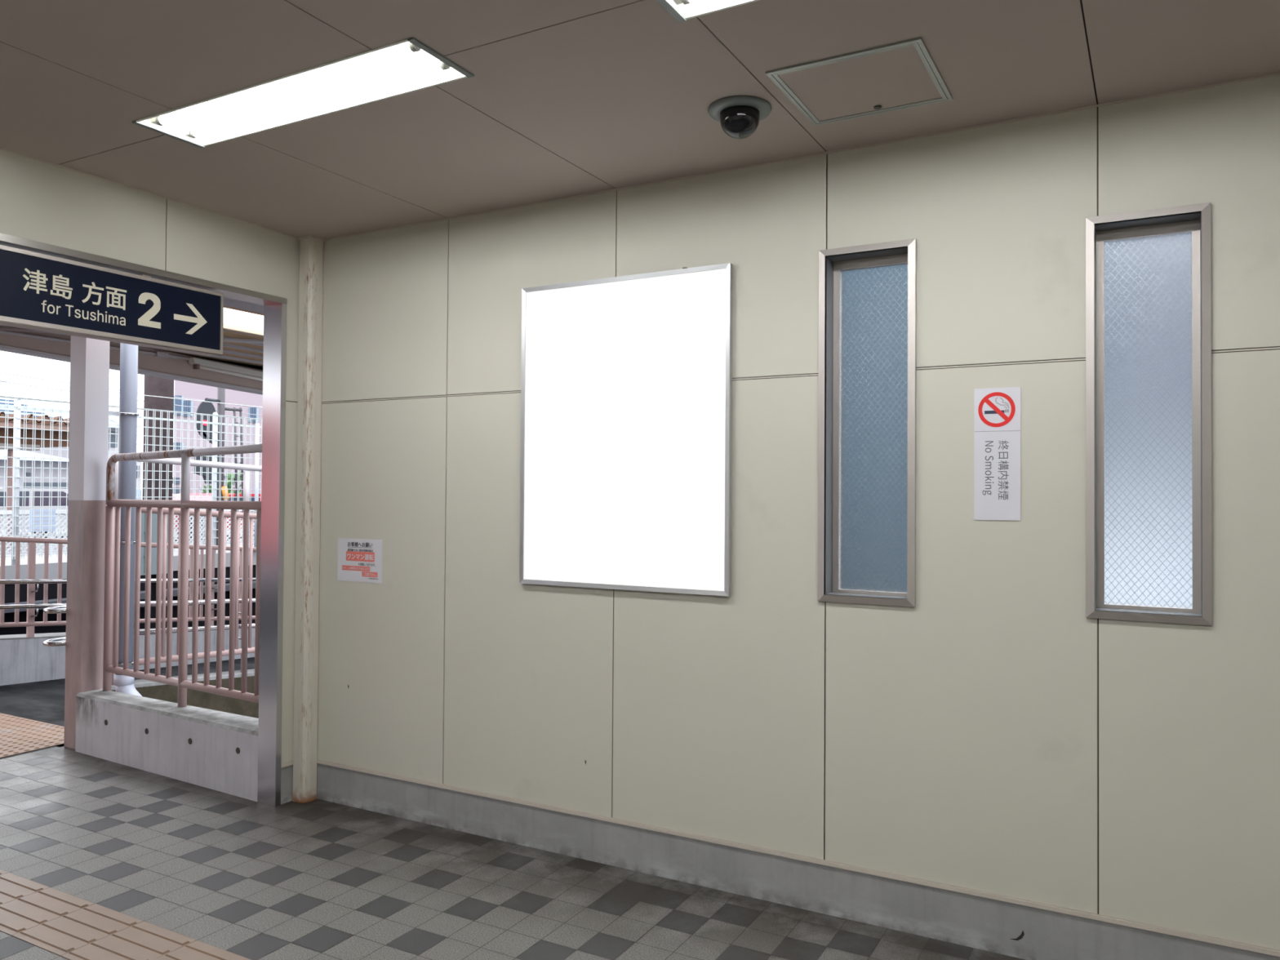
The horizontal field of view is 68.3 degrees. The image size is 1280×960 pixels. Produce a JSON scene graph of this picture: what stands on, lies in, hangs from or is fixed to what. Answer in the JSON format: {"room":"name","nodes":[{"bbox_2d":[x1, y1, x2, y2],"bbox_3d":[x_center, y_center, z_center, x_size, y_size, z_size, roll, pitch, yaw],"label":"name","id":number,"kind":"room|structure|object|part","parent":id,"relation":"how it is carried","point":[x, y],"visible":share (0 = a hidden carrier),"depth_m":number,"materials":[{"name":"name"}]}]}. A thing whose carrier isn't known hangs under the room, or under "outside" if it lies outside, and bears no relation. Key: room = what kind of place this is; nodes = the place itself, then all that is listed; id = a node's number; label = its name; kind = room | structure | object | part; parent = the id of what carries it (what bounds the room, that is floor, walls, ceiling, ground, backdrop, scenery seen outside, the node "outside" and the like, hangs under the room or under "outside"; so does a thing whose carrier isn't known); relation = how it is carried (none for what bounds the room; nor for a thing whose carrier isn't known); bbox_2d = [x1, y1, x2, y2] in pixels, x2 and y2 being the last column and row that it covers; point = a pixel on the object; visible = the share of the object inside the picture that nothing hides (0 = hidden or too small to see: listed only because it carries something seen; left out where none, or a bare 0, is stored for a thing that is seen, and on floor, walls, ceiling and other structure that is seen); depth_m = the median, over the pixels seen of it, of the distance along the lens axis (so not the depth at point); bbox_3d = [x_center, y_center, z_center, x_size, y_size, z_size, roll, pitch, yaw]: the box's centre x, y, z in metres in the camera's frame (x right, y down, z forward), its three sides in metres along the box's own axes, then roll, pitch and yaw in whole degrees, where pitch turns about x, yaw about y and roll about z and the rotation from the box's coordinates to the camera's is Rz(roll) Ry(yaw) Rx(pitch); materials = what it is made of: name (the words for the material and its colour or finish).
{"room":"railway station","nodes":[
{"label":"railway station","id":0,"kind":"room"},
{"bbox_2d":[0,527,253,551],"bbox_3d":[-32.909,1.472,33.528,57.800,0.430,100.000,0,-1,29],"label":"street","id":1,"kind":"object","parent":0,"point":[64,529],"depth_m":19.64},
{"bbox_2d":[0,449,68,488],"bbox_3d":[-19.805,0.110,27.787,6.700,2.351,3.743,0,-1,29],"label":"house","id":2,"kind":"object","parent":1,"relation":"on","point":[28,460],"visible":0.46,"depth_m":26.86,"materials":[{"name":"white"}]},
{"bbox_2d":[0,488,68,534],"bbox_3d":[-12.899,0.663,19.079,1.662,1.000,3.900,0,-1,29],"label":"parked car","id":3,"kind":"object","parent":1,"relation":"on","point":[28,491],"visible":0.17,"depth_m":18.93,"materials":[{"name":"grey paint"}]},
{"bbox_2d":[0,411,69,547],"bbox_3d":[-11.308,0.031,16.375,2.600,2.264,2.070,0,-1,29],"label":"shelter","id":4,"kind":"object","parent":1,"relation":"on","point":[11,420],"visible":0.52,"depth_m":15.90,"materials":[{"name":"metal"}]},
{"bbox_3d":[-10.489,0.326,15.788,0.120,1.666,0.120,0,-1,29],"label":"post","id":5,"kind":"part","parent":4,"relation":"part of","materials":[{"name":"metal"}]},
{"bbox_2d":[0,397,69,458],"bbox_3d":[-25.114,-0.942,36.801,6.300,4.667,5.058,0,-1,29],"label":"building","id":6,"kind":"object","parent":1,"relation":"on","point":[2,400],"visible":0.1,"depth_m":36.96,"materials":[{"name":"white"}]},
{"bbox_2d":[108,418,119,458],"bbox_3d":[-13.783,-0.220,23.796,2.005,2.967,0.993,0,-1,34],"label":"house","id":7,"kind":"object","parent":1,"relation":"on","point":[113,437],"visible":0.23,"depth_m":23.57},
{"bbox_2d":[135,462,141,499],"bbox_3d":[-11.622,0.410,21.190,1.105,1.654,0.426,0,-1,40],"label":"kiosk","id":8,"kind":"object","parent":1,"relation":"on","point":[138,481],"visible":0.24,"depth_m":20.99,"materials":[{"name":"white"}]},
{"bbox_3d":[-11.156,0.334,20.968,0.030,0.222,0.164,0,-1,29],"label":"door panel","id":9,"kind":"part","parent":8,"relation":"part of","materials":[{"name":"white"}]},
{"bbox_2d":[199,484,211,493],"bbox_3d":[-11.383,0.698,24.777,0.436,1.196,0.438,1,-1,-32],"label":"potted tree","id":10,"kind":"object","parent":1,"relation":"on","point":[205,491],"visible":0.29,"depth_m":24.73,"materials":[{"name":"green plant"}]},
{"bbox_2d":[172,493,260,540],"bbox_3d":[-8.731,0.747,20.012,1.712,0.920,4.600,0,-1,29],"label":"parked car","id":11,"kind":"object","parent":1,"relation":"on","point":[197,496],"visible":0.03,"depth_m":19.15,"materials":[{"name":"white paint"}]},
{"bbox_2d":[172,380,262,493],"bbox_3d":[-16.892,-1.689,37.633,5.900,6.300,7.459,0,-1,29],"label":"apartment building","id":12,"kind":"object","parent":1,"relation":"on","point":[182,389],"visible":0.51,"depth_m":35.32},
{"bbox_2d":[223,471,241,493],"bbox_3d":[-10.506,0.533,24.325,0.738,1.523,0.830,0,-1,29],"label":"potted tree","id":13,"kind":"object","parent":1,"relation":"on","point":[228,483],"visible":0.33,"depth_m":24.20,"materials":[{"name":"green plant"}]},
{"bbox_2d":[0,657,254,759],"bbox_3d":[-4.243,2.332,9.713,9.000,1.249,18.000,0,-1,29],"label":"ground","id":14,"kind":"structure","parent":0,"point":[43,701],"depth_m":7.25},
{"bbox_2d":[0,712,64,758],"bbox_3d":[-4.783,1.635,5.639,1.798,0.008,2.098,0,-1,29],"label":"strip","id":15,"kind":"object","parent":14,"relation":"on","point":[18,735],"visible":0.86,"depth_m":6.09,"materials":[{"name":"beige tile"}]},
{"bbox_2d":[108,342,142,696],"bbox_3d":[-3.429,0.078,6.291,0.541,3.242,0.261,1,-1,-27],"label":"drain pipe","id":16,"kind":"object","parent":14,"relation":"on","point":[127,413],"visible":0.52,"depth_m":6.31,"materials":[{"name":"silver metal"}]},
{"bbox_2d":[0,626,255,685],"bbox_3d":[-3.916,2.126,10.393,0.287,1.588,10.500,0,-1,29],"label":"wall","id":17,"kind":"structure","parent":14,"relation":"on","point":[23,659],"depth_m":8.02,"materials":[{"name":"grey concrete"}]},
{"bbox_2d":[0,536,256,637],"bbox_3d":[-3.790,1.139,10.273,0.138,1.475,8.628,0,-1,29],"label":"railing","id":18,"kind":"object","parent":17,"relation":"on","point":[30,581],"visible":0.13,"depth_m":8.02,"materials":[{"name":"pink metal"}]},
{"bbox_3d":[-5.126,0.930,7.949,0.024,0.846,0.052,0,-1,29],"label":"post","id":19,"kind":"part","parent":18,"relation":"part of","materials":[{"name":"pink metal"}]},
{"bbox_3d":[-3.740,1.292,10.256,0.034,0.639,8.602,0,-1,29],"label":"handrail","id":20,"kind":"part","parent":18,"relation":"part of","materials":[{"name":"silver metal"}]},
{"bbox_3d":[-3.739,1.079,10.259,0.034,0.612,8.602,0,-1,29],"label":"handrail","id":21,"kind":"part","parent":18,"relation":"part of","materials":[{"name":"silver metal"}]},
{"bbox_3d":[-3.829,1.490,10.301,0.038,0.773,8.603,0,-1,29],"label":"rail","id":22,"kind":"part","parent":18,"relation":"part of","materials":[{"name":"metal"}]},
{"bbox_3d":[-3.824,0.774,10.312,0.042,0.744,8.603,0,-1,29],"label":"rail","id":23,"kind":"part","parent":18,"relation":"part of","materials":[{"name":"pink metal"}]},
{"bbox_3d":[-4.295,1.099,9.458,0.024,0.843,0.052,0,-1,29],"label":"post","id":24,"kind":"part","parent":18,"relation":"part of","materials":[{"name":"pink metal"}]},
{"bbox_2d":[75,688,258,801],"bbox_3d":[-2.644,2.072,5.331,1.772,1.552,0.205,0,-1,30],"label":"concrete curb","id":25,"kind":"object","parent":14,"relation":"on","point":[210,748],"visible":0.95,"depth_m":5.24,"materials":[{"name":"grey concrete"}]},
{"bbox_2d":[102,444,262,707],"bbox_3d":[-2.591,0.552,5.406,1.687,1.495,0.051,0,-1,32],"label":"railing","id":26,"kind":"object","parent":25,"relation":"on","point":[184,504],"visible":0.91,"depth_m":5.41,"materials":[{"name":"pink metal"}]},
{"bbox_3d":[-3.287,0.731,5.840,0.047,1.140,0.047,0,-1,29],"label":"post","id":27,"kind":"part","parent":26,"relation":"part of","materials":[{"name":"pink metal"}]},
{"bbox_3d":[-2.587,1.166,5.388,1.663,0.053,0.043,0,-1,32],"label":"rail","id":28,"kind":"part","parent":26,"relation":"part of","materials":[{"name":"pink metal"}]},
{"bbox_3d":[-2.580,0.139,5.405,1.663,0.047,0.047,0,-1,32],"label":"rail","id":29,"kind":"part","parent":26,"relation":"part of","materials":[{"name":"pink metal"}]},
{"bbox_3d":[-2.587,-0.023,5.415,1.687,0.345,0.051,0,-1,32],"label":"rail","id":30,"kind":"part","parent":26,"relation":"part of","materials":[{"name":"pink metal"}]},
{"bbox_3d":[-2.616,0.574,5.419,0.047,1.450,0.047,0,-1,29],"label":"post","id":31,"kind":"part","parent":26,"relation":"part of","materials":[{"name":"pink metal"}]},
{"bbox_2d":[111,668,258,718],"bbox_3d":[-1.673,2.213,10.252,0.220,1.440,8.580,0,-1,29],"label":"curb","id":32,"kind":"object","parent":14,"relation":"on","point":[146,688],"depth_m":7.17,"materials":[{"name":"grey concrete"}]},
{"bbox_2d":[111,457,262,684],"bbox_3d":[-2.402,0.870,9.011,0.140,2.017,5.505,0,-1,29],"label":"ramp railing","id":33,"kind":"object","parent":32,"relation":"on","point":[170,460],"visible":0.12,"depth_m":7.29,"materials":[{"name":"pink metal"}]},
{"bbox_3d":[-3.677,0.668,6.602,0.047,1.601,0.047,0,-1,29],"label":"post","id":34,"kind":"part","parent":33,"relation":"part of","materials":[{"name":"pink metal"}]},
{"bbox_3d":[-2.356,0.059,9.002,0.047,0.397,5.504,0,-1,29],"label":"rail","id":35,"kind":"part","parent":33,"relation":"part of","materials":[{"name":"metal"}]},
{"bbox_3d":[-2.360,1.480,8.989,0.046,0.331,5.482,0,-1,29],"label":"rail","id":36,"kind":"part","parent":33,"relation":"part of","materials":[{"name":"metal"}]},
{"bbox_3d":[-2.445,1.103,9.043,0.034,0.363,5.482,0,-1,29],"label":"handrail","id":37,"kind":"part","parent":33,"relation":"part of","materials":[{"name":"silver metal"}]},
{"bbox_3d":[-2.353,0.422,9.006,0.047,0.406,5.483,0,-1,29],"label":"rail","id":38,"kind":"part","parent":33,"relation":"part of","materials":[{"name":"pink metal"}]},
{"bbox_3d":[-2.446,1.311,9.040,0.034,0.378,5.482,0,-1,29],"label":"handrail","id":39,"kind":"part","parent":33,"relation":"part of","materials":[{"name":"silver metal"}]},
{"bbox_3d":[-3.156,0.753,7.546,0.047,1.642,0.047,0,-1,29],"label":"post","id":40,"kind":"part","parent":33,"relation":"part of","materials":[{"name":"metal"}]},
{"bbox_2d":[0,540,256,635],"bbox_3d":[-20.760,2.207,30.242,40.250,1.822,54.000,0,-1,29],"label":"platform","id":41,"kind":"object","parent":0,"point":[10,570],"depth_m":12.68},
{"bbox_2d":[28,509,55,552],"bbox_3d":[-9.176,0.798,14.481,0.062,0.699,0.375,0,-1,29],"label":"notice board","id":42,"kind":"object","parent":41,"relation":"on","point":[37,512],"visible":0.64,"depth_m":14.48,"materials":[{"name":"grey"}]},
{"bbox_3d":[-9.117,0.947,14.620,0.030,0.407,0.030,0,-1,29],"label":"leg","id":43,"kind":"part","parent":42,"relation":"part of","materials":[{"name":"white metal"}]},
{"bbox_2d":[0,508,254,552],"bbox_3d":[-8.334,0.840,16.796,0.070,0.700,9.471,0,-1,29],"label":"lattice fence","id":44,"kind":"object","parent":41,"relation":"on","point":[63,512],"visible":0.14,"depth_m":15.07,"materials":[{"name":"white metal"}]},
{"bbox_3d":[-8.429,0.537,16.625,0.060,0.060,9.000,0,-1,29],"label":"rail","id":45,"kind":"part","parent":44,"relation":"part of","materials":[{"name":"white metal"}]},
{"bbox_3d":[-7.997,0.852,17.408,0.070,0.700,0.070,0,-1,29],"label":"fence post","id":46,"kind":"part","parent":44,"relation":"part of","materials":[{"name":"white metal"}]},
{"bbox_2d":[0,380,262,564],"bbox_3d":[-7.519,-0.056,13.108,0.168,2.386,9.700,0,-1,29],"label":"mesh fence","id":47,"kind":"object","parent":41,"relation":"on","point":[17,406],"visible":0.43,"depth_m":13.25,"materials":[{"name":"metal"}]},
{"bbox_3d":[-8.066,0.003,12.210,0.076,2.232,0.076,0,-1,29],"label":"fence post","id":48,"kind":"part","parent":47,"relation":"part of","materials":[{"name":"white metal"}]},
{"bbox_3d":[-6.657,0.054,14.766,0.076,2.232,0.076,0,-1,29],"label":"fence post","id":49,"kind":"part","parent":47,"relation":"part of","materials":[{"name":"white metal"}]},
{"bbox_3d":[-6.227,0.132,15.339,0.060,2.100,0.060,0,-1,29],"label":"fence post","id":50,"kind":"part","parent":47,"relation":"part of","materials":[{"name":"white metal"}]},
{"bbox_2d":[142,374,173,499],"bbox_3d":[-7.727,-3.031,15.219,0.426,8.400,0.426,0,-1,29],"label":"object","id":51,"kind":"object","parent":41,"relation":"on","point":[153,386],"visible":0.02,"depth_m":15.01,"materials":[{"name":"metal"}]},
{"bbox_2d":[194,386,243,545],"bbox_3d":[-7.349,-0.707,16.572,0.269,3.800,1.129,0,-1,29],"label":"signal","id":52,"kind":"object","parent":41,"relation":"on","point":[204,407],"visible":0.56,"depth_m":16.56,"materials":[{"name":"metal"}]},
{"bbox_2d":[201,429,219,447],"bbox_3d":[-7.431,-0.713,16.305,0.060,0.285,0.358,0,-1,29],"label":"hood","id":53,"kind":"object","parent":52,"relation":"attached to","point":[205,434],"depth_m":16.27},
{"bbox_3d":[-7.445,-1.030,16.485,0.084,0.772,0.329,0,-1,19],"label":"bracket arm","id":54,"kind":"part","parent":52,"relation":"part of"},
{"bbox_2d":[221,486,229,500],"bbox_3d":[-7.282,0.232,16.583,0.165,0.250,0.100,0,-1,29],"label":"lamp","id":55,"kind":"object","parent":52,"relation":"attached to","point":[223,491],"depth_m":16.55,"materials":[{"name":"orange"}]},
{"bbox_2d":[0,372,262,408],"bbox_3d":[-11.544,-2.026,20.303,0.017,0.289,8.235,0,-1,29],"label":"overhead wire","id":56,"kind":"object","parent":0,"point":[0,372],"visible":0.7,"depth_m":19.52,"materials":[{"name":"grey metal"}]},
{"bbox_2d":[0,381,262,416],"bbox_3d":[-11.544,-1.849,20.303,0.017,0.313,8.235,0,-1,29],"label":"overhead wire","id":57,"kind":"object","parent":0,"point":[0,381],"visible":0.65,"depth_m":19.63,"materials":[{"name":"grey metal"}]},
{"bbox_2d":[0,149,299,764],"bbox_3d":[-3.299,0.043,2.214,0.100,2.701,6.700,0,-1,29],"label":"wall","id":58,"kind":"structure","parent":0,"point":[41,202],"depth_m":4.29,"materials":[{"name":"beige paint"}]},
{"bbox_2d":[0,232,287,807],"bbox_3d":[-2.557,0.335,3.572,0.133,2.570,2.864,0,-1,29],"label":"door frame","id":59,"kind":"structure","parent":58,"relation":"in","point":[275,308],"depth_m":4.79,"materials":[{"name":"silver metal"}]},
{"bbox_2d":[0,244,223,355],"bbox_3d":[-2.566,-0.766,3.550,0.107,0.311,2.219,0,-1,29],"label":"direction sign","id":60,"kind":"object","parent":59,"relation":"hanging from","point":[38,291],"visible":1,"depth_m":4.00,"materials":[{"name":"blue metal"}]},
{"bbox_2d":[280,764,293,804],"bbox_3d":[-1.781,1.565,4.964,0.100,0.206,0.366,0,-1,29],"label":"baseboard","id":61,"kind":"structure","parent":58,"relation":"attached to","point":[286,773],"depth_m":4.82,"materials":[{"name":"concrete"}]},
{"bbox_2d":[223,297,263,315],"bbox_3d":[-2.270,-1.415,1.704,14.800,0.585,7.750,0,-1,29],"label":"roof slab","id":62,"kind":"structure","parent":0,"point":[228,303],"depth_m":5.79,"materials":[{"name":"grey concrete"}]},
{"bbox_2d":[0,323,263,395],"bbox_3d":[-3.461,-1.064,9.920,1.980,0.824,13.000,0,-1,29],"label":"roof","id":63,"kind":"object","parent":62,"relation":"attached to","point":[197,363],"depth_m":9.13,"materials":[{"name":"grey metal"}]},
{"bbox_3d":[-3.461,-1.064,9.920,1.980,0.824,13.000,0,-1,29],"label":"platform canopy","id":64,"kind":"part","parent":63,"relation":"part of","materials":[{"name":"grey metal"}]},
{"bbox_2d":[192,364,199,369],"bbox_3d":[-4.419,-1.129,9.405,0.060,0.050,0.030,0,-1,29],"label":"socket","id":65,"kind":"object","parent":63,"relation":"attached to","point":[195,366],"depth_m":9.39,"materials":[{"name":"metal"}]},
{"bbox_2d":[0,746,1025,959],"bbox_3d":[-0.566,1.616,0.510,10.528,0.060,6.591,0,-1,29],"label":"floor","id":66,"kind":"structure","parent":0,"point":[317,879],"depth_m":3.78,"materials":[{"name":"tile"}]},
{"bbox_2d":[42,335,110,749],"bbox_3d":[-3.515,0.027,5.966,0.356,3.250,0.360,0,-1,29],"label":"steel column","id":67,"kind":"structure","parent":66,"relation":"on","point":[83,642],"depth_m":5.83,"materials":[{"name":"metal"}]},
{"bbox_2d":[0,869,251,959],"bbox_3d":[-1.504,1.618,3.126,5.698,0.007,0.300,0,-1,29],"label":"strip","id":68,"kind":"object","parent":66,"relation":"on","point":[68,926],"visible":1,"depth_m":3.39,"materials":[{"name":"beige tile"}]},
{"bbox_2d":[292,235,325,803],"bbox_3d":[-1.716,0.197,4.879,0.098,2.900,0.096,0,-1,29],"label":"pipe","id":69,"kind":"object","parent":66,"relation":"on","point":[311,247],"visible":1,"depth_m":4.85,"materials":[{"name":"metal"}]},
{"bbox_3d":[-1.706,-1.248,4.902,0.098,0.012,0.096,0,-1,29],"label":"cap plate","id":70,"kind":"part","parent":69,"relation":"part of","materials":[{"name":"beige paint"}]},
{"bbox_2d":[0,0,1279,239],"bbox_3d":[0.389,-1.394,0.209,8.500,0.160,6.700,0,-1,29],"label":"ceiling","id":71,"kind":"structure","parent":0,"point":[563,98],"depth_m":2.99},
{"bbox_2d":[132,37,474,148],"bbox_3d":[-1.167,-1.319,3.171,1.320,0.094,0.276,0,-1,29],"label":"ceiling light","id":72,"kind":"object","parent":71,"relation":"attached to","point":[408,65],"visible":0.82,"depth_m":3.20,"materials":[{"name":"white plastic"}]},
{"bbox_2d":[151,115,163,124],"bbox_3d":[-1.745,-1.324,3.414,0.027,0.068,0.028,0,-1,29],"label":"socket","id":73,"kind":"object","parent":72,"relation":"attached to","point":[154,121],"depth_m":3.40,"materials":[{"name":"white plastic"}]},
{"bbox_2d":[184,116,196,137],"bbox_3d":[-1.680,-1.321,3.531,0.027,0.068,0.028,0,-1,29],"label":"socket","id":74,"kind":"object","parent":72,"relation":"attached to","point":[190,123],"depth_m":3.52,"materials":[{"name":"white plastic"}]},
{"bbox_2d":[656,0,759,22],"bbox_3d":[0.620,-1.322,2.187,1.320,0.094,0.276,0,-1,29],"label":"ceiling light","id":75,"kind":"object","parent":71,"relation":"attached to","point":[681,11],"visible":1,"depth_m":2.57,"materials":[{"name":"white plastic"}]},
{"bbox_2d":[672,0,683,4],"bbox_3d":[0.106,-1.325,2.546,0.027,0.068,0.028,0,-1,29],"label":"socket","id":76,"kind":"object","parent":75,"relation":"attached to","point":[674,2],"depth_m":2.55,"materials":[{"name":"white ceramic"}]},
{"bbox_2d":[707,95,771,139],"bbox_3d":[0.340,-1.216,3.219,0.216,0.100,0.216,0,-1,29],"label":"security camera","id":77,"kind":"object","parent":71,"relation":"attached to","point":[739,117],"visible":1,"depth_m":3.17,"materials":[{"name":"black plastic"}]},
{"bbox_2d":[765,37,952,126],"bbox_3d":[0.713,-1.263,3.032,0.475,0.008,0.472,0,-1,29],"label":"ceiling hatch","id":78,"kind":"object","parent":71,"relation":"attached to","point":[900,75],"visible":1,"depth_m":3.01,"materials":[{"name":"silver metal"}]},
{"bbox_2d":[317,75,1279,950],"bbox_3d":[1.991,0.092,3.008,8.400,2.701,0.200,0,-1,29],"label":"wall","id":79,"kind":"structure","parent":0,"point":[989,734],"depth_m":3.50,"materials":[{"name":"beige paint"}]},
{"bbox_2d":[337,537,382,583],"bbox_3d":[-1.415,0.405,4.763,0.305,0.216,0.003,0,-1,29],"label":"paper notice","id":80,"kind":"object","parent":79,"relation":"attached to","point":[359,560],"visible":1,"depth_m":4.76,"materials":[{"name":"white paper"}]},
{"bbox_2d":[519,262,732,596],"bbox_3d":[-0.085,-0.205,4.029,1.023,1.339,0.026,0,-1,29],"label":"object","id":81,"kind":"object","parent":79,"relation":"attached to","point":[626,381],"visible":1,"depth_m":4.00,"materials":[{"name":"silver metal"}]},
{"bbox_2d":[0,72,1279,240],"bbox_3d":[0.384,-1.313,0.096,8.400,0.006,6.500,0,-1,29],"label":"trim","id":82,"kind":"structure","parent":79,"relation":"attached to","point":[1277,73],"depth_m":3.73,"materials":[{"name":"beige paint"}]},
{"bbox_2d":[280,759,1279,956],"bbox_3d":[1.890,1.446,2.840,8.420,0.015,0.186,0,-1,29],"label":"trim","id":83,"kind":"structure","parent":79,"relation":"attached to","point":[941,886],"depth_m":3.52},
{"bbox_2d":[316,763,1279,959],"bbox_3d":[1.981,1.560,2.985,8.400,0.206,0.200,0,-1,29],"label":"baseboard","id":84,"kind":"structure","parent":79,"relation":"attached to","point":[983,923],"depth_m":3.65,"materials":[{"name":"concrete"}]},
{"bbox_2d":[817,238,916,607],"bbox_3d":[0.872,-0.208,3.577,0.364,1.341,0.145,0,-1,29],"label":"window","id":85,"kind":"structure","parent":79,"relation":"in","point":[867,394],"depth_m":3.61,"materials":[{"name":"silver metal"}]},
{"bbox_3d":[0.896,-0.197,3.620,0.268,1.247,0.006,0,-1,29],"label":"pane","id":86,"kind":"part","parent":85,"relation":"part of","materials":[{"name":"blue glass"}]},
{"bbox_2d":[973,386,1020,520],"bbox_3d":[1.250,-0.091,3.303,0.154,0.463,0.005,0,-1,29],"label":"no smoking sign","id":87,"kind":"object","parent":79,"relation":"attached to","point":[997,411],"visible":1,"depth_m":3.30,"materials":[{"name":"white plastic"}]},
{"bbox_2d":[1010,930,1024,940],"bbox_3d":[1.296,1.563,3.248,0.048,0.040,0.001,0,-1,29],"label":"chip","id":88,"kind":"object","parent":79,"relation":"attached to","point":[1021,935],"visible":1,"depth_m":3.24,"materials":[{"name":"black"}]},
{"bbox_2d":[1085,202,1212,625],"bbox_3d":[1.681,-0.210,3.131,0.360,1.341,0.145,0,-1,29],"label":"window","id":89,"kind":"structure","parent":79,"relation":"in","point":[1148,553],"depth_m":3.15,"materials":[{"name":"silver metal"}]},
{"bbox_3d":[1.705,-0.198,3.174,0.264,1.247,0.006,0,-1,29],"label":"pane","id":90,"kind":"part","parent":89,"relation":"part of","materials":[{"name":"white glass"}]},
{"bbox_3d":[-1.301,2.932,19.500,3.900,0.300,54.000,0,-1,29],"label":"track bed","id":91,"kind":"object","parent":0,"visible":0},
{"bbox_2d":[106,505,168,628],"bbox_3d":[-5.614,1.456,10.263,0.370,2.399,0.845,0,-1,29],"label":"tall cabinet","id":92,"kind":"object","parent":91,"relation":"on","point":[154,516],"visible":0.24,"depth_m":10.40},
{"bbox_3d":[-5.439,1.852,10.601,0.150,1.620,0.050,0,-1,29],"label":"leg","id":93,"kind":"part","parent":92,"relation":"part of","materials":[{"name":"grey metal"}]}
]}

